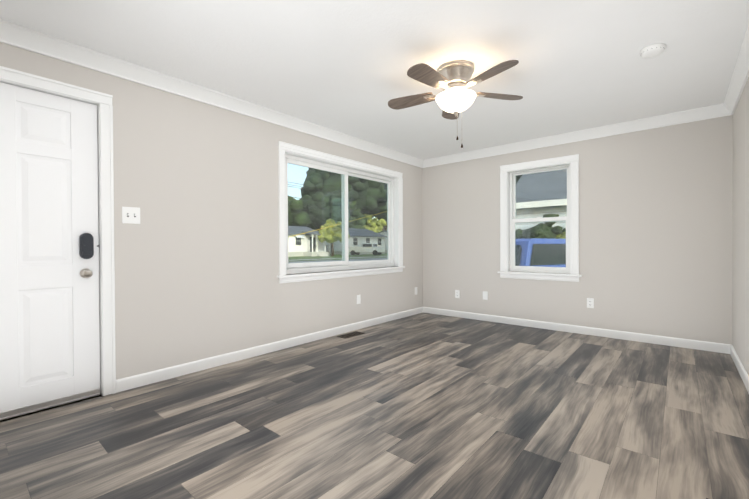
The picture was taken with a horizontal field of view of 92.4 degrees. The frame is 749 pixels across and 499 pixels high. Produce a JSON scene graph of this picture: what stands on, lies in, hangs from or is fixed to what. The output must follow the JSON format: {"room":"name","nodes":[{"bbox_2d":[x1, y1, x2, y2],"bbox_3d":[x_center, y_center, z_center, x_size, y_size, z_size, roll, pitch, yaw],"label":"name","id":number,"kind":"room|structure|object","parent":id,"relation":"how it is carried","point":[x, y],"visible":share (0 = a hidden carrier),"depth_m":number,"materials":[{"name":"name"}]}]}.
{"room":"empty living room","nodes":[
{"label":"empty living room","id":0,"kind":"room"},
{"bbox_2d":[0,42,422,421],"bbox_3d":[-1.114,-0.179,3.737,0.200,2.540,6.000,0,1,40],"label":"wall","id":1,"kind":"structure","parent":0,"point":[196,255],"depth_m":3.15,"materials":[{"name":"beige paint"}]},
{"bbox_2d":[0,82,99,420],"bbox_3d":[-2.290,0.010,2.227,0.116,2.091,0.953,0,1,40],"label":"door","id":2,"kind":"structure","parent":1,"relation":"in","point":[49,304],"depth_m":2.39,"materials":[{"name":"white paint"}]},
{"bbox_2d":[0,66,115,395],"bbox_3d":[-2.353,-0.004,2.278,0.244,2.226,1.112,0,1,40],"label":"door frame","id":3,"kind":"structure","parent":1,"relation":"attached to","point":[102,101],"depth_m":2.59,"materials":[{"name":"white wood"}]},
{"bbox_2d":[122,206,139,223],"bbox_3d":[-1.839,-0.259,2.717,0.018,0.125,0.118,0,1,40],"label":"switch plate","id":4,"kind":"object","parent":1,"relation":"attached to","point":[130,215],"visible":1,"depth_m":2.72,"materials":[{"name":"white plastic"}]},
{"bbox_2d":[0,19,425,167],"bbox_3d":[-1.018,-1.342,3.641,0.068,0.112,5.600,0,1,40],"label":"crown molding","id":5,"kind":"structure","parent":1,"relation":"attached to","point":[19,36],"depth_m":2.87,"materials":[{"name":"white wood"}]},
{"bbox_2d":[116,307,423,392],"bbox_3d":[-0.559,0.989,4.227,0.014,0.092,4.155,0,1,40],"label":"baseboard","id":6,"kind":"structure","parent":1,"relation":"attached to","point":[135,381],"depth_m":3.40,"materials":[{"name":"white wood"}]},
{"bbox_2d":[277,141,404,283],"bbox_3d":[-0.353,-0.393,4.596,0.245,1.474,2.214,0,1,40],"label":"sliding window","id":7,"kind":"structure","parent":1,"relation":"in","point":[391,179],"depth_m":4.48,"materials":[{"name":"white plastic"}]},
{"bbox_2d":[357,295,360,303],"bbox_3d":[-0.205,0.645,4.647,0.007,0.118,0.072,0,1,40],"label":"electrical outlet plate","id":8,"kind":"object","parent":1,"relation":"attached to","point":[358,299],"visible":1,"depth_m":4.65,"materials":[{"name":"white plastic"}]},
{"bbox_2d":[0,312,748,498],"bbox_3d":[0.324,1.094,2.529,3.960,0.100,6.000,0,1,40],"label":"floor","id":9,"kind":"structure","parent":0,"point":[423,405],"depth_m":2.13,"materials":[{"name":"laminate"}]},
{"bbox_2d":[337,331,363,338],"bbox_3d":[-0.283,1.030,4.338,0.150,0.005,0.330,0,1,40],"label":"floor vent","id":10,"kind":"object","parent":9,"relation":"in","point":[351,334],"visible":0.98,"depth_m":4.34,"materials":[{"name":"brown metal"}]},
{"bbox_2d":[0,0,748,159],"bbox_3d":[0.311,-1.446,2.508,3.960,0.100,6.000,0,1,40],"label":"ceiling","id":11,"kind":"structure","parent":0,"point":[342,66],"depth_m":2.55,"materials":[{"name":"white paint"}]},
{"bbox_2d":[388,60,522,147],"bbox_3d":[0.600,-1.094,2.767,1.081,0.610,1.049,0,1,40],"label":"ceiling fan","id":12,"kind":"object","parent":11,"relation":"hanging from","point":[455,97],"visible":1,"depth_m":2.69,"materials":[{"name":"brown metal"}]},
{"bbox_2d":[640,43,665,57],"bbox_3d":[1.945,-1.384,2.512,0.144,0.040,0.144,0,1,40],"label":"smoke detector","id":13,"kind":"object","parent":11,"relation":"attached to","point":[653,50],"visible":0.98,"depth_m":2.48,"materials":[{"name":"white plastic"}]},
{"bbox_2d":[422,115,732,344],"bbox_3d":[2.197,-0.203,4.727,3.560,2.540,0.200,0,1,40],"label":"wall","id":14,"kind":"structure","parent":0,"point":[655,228],"depth_m":4.08,"materials":[{"name":"beige paint"}]},
{"bbox_2d":[455,290,459,297],"bbox_3d":[1.247,0.671,5.409,0.072,0.118,0.009,0,1,40],"label":"electrical outlet plate","id":15,"kind":"object","parent":14,"relation":"attached to","point":[457,293],"visible":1,"depth_m":5.40,"materials":[{"name":"white plastic"}]},
{"bbox_2d":[483,291,487,299],"bbox_3d":[1.579,0.657,5.127,0.072,0.118,0.007,0,1,40],"label":"electrical outlet plate","id":16,"kind":"object","parent":14,"relation":"attached to","point":[485,295],"visible":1,"depth_m":5.12,"materials":[{"name":"white plastic"}]},
{"bbox_2d":[497,154,581,281],"bbox_3d":[2.164,-0.381,4.723,1.025,1.546,0.245,0,1,40],"label":"double-hung window","id":17,"kind":"structure","parent":14,"relation":"in","point":[570,165],"depth_m":4.70,"materials":[{"name":"white plastic"}]},
{"bbox_2d":[424,104,719,166],"bbox_3d":[2.108,-1.365,4.612,3.390,0.112,0.068,0,1,40],"label":"crown molding","id":18,"kind":"structure","parent":14,"relation":"attached to","point":[713,111],"depth_m":4.24,"materials":[{"name":"white wood"}]},
{"bbox_2d":[424,307,727,353],"bbox_3d":[2.137,0.972,4.652,3.510,0.092,0.014,0,1,40],"label":"baseboard","id":19,"kind":"structure","parent":14,"relation":"attached to","point":[647,338],"depth_m":4.25,"materials":[{"name":"white wood"}]},
{"bbox_2d":[587,298,593,307],"bbox_3d":[2.573,0.639,4.280,0.072,0.118,0.009,0,1,40],"label":"electrical outlet plate","id":20,"kind":"object","parent":14,"relation":"attached to","point":[590,302],"visible":1,"depth_m":4.28,"materials":[{"name":"white plastic"}]},
{"bbox_2d":[732,77,748,375],"bbox_3d":[1.749,-0.173,1.300,0.200,2.540,6.000,0,1,40],"label":"wall","id":21,"kind":"structure","parent":0,"point":[740,293],"depth_m":2.99,"materials":[{"name":"beige paint"}]},
{"bbox_2d":[720,23,748,116],"bbox_3d":[1.642,-1.337,1.378,0.068,0.112,5.600,0,1,40],"label":"crown molding","id":22,"kind":"structure","parent":21,"relation":"attached to","point":[740,75],"depth_m":2.86,"materials":[{"name":"white wood"}]},
{"bbox_2d":[728,344,748,393],"bbox_3d":[1.674,1.001,1.379,0.014,0.092,5.600,0,1,40],"label":"baseboard","id":23,"kind":"structure","parent":21,"relation":"attached to","point":[745,378],"depth_m":2.96,"materials":[{"name":"white wood"}]},
{"label":"outside","id":24,"kind":"structure","parent":0,"visible":0},
{"bbox_2d":[288,168,566,266],"bbox_3d":[-7.463,-13.802,57.817,240.000,30.274,240.000,0,1,40],"label":"outdoor scenery","id":25,"kind":"object","parent":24,"point":[372,210],"depth_m":48.54,"materials":[{"name":"green plant"}]}
]}

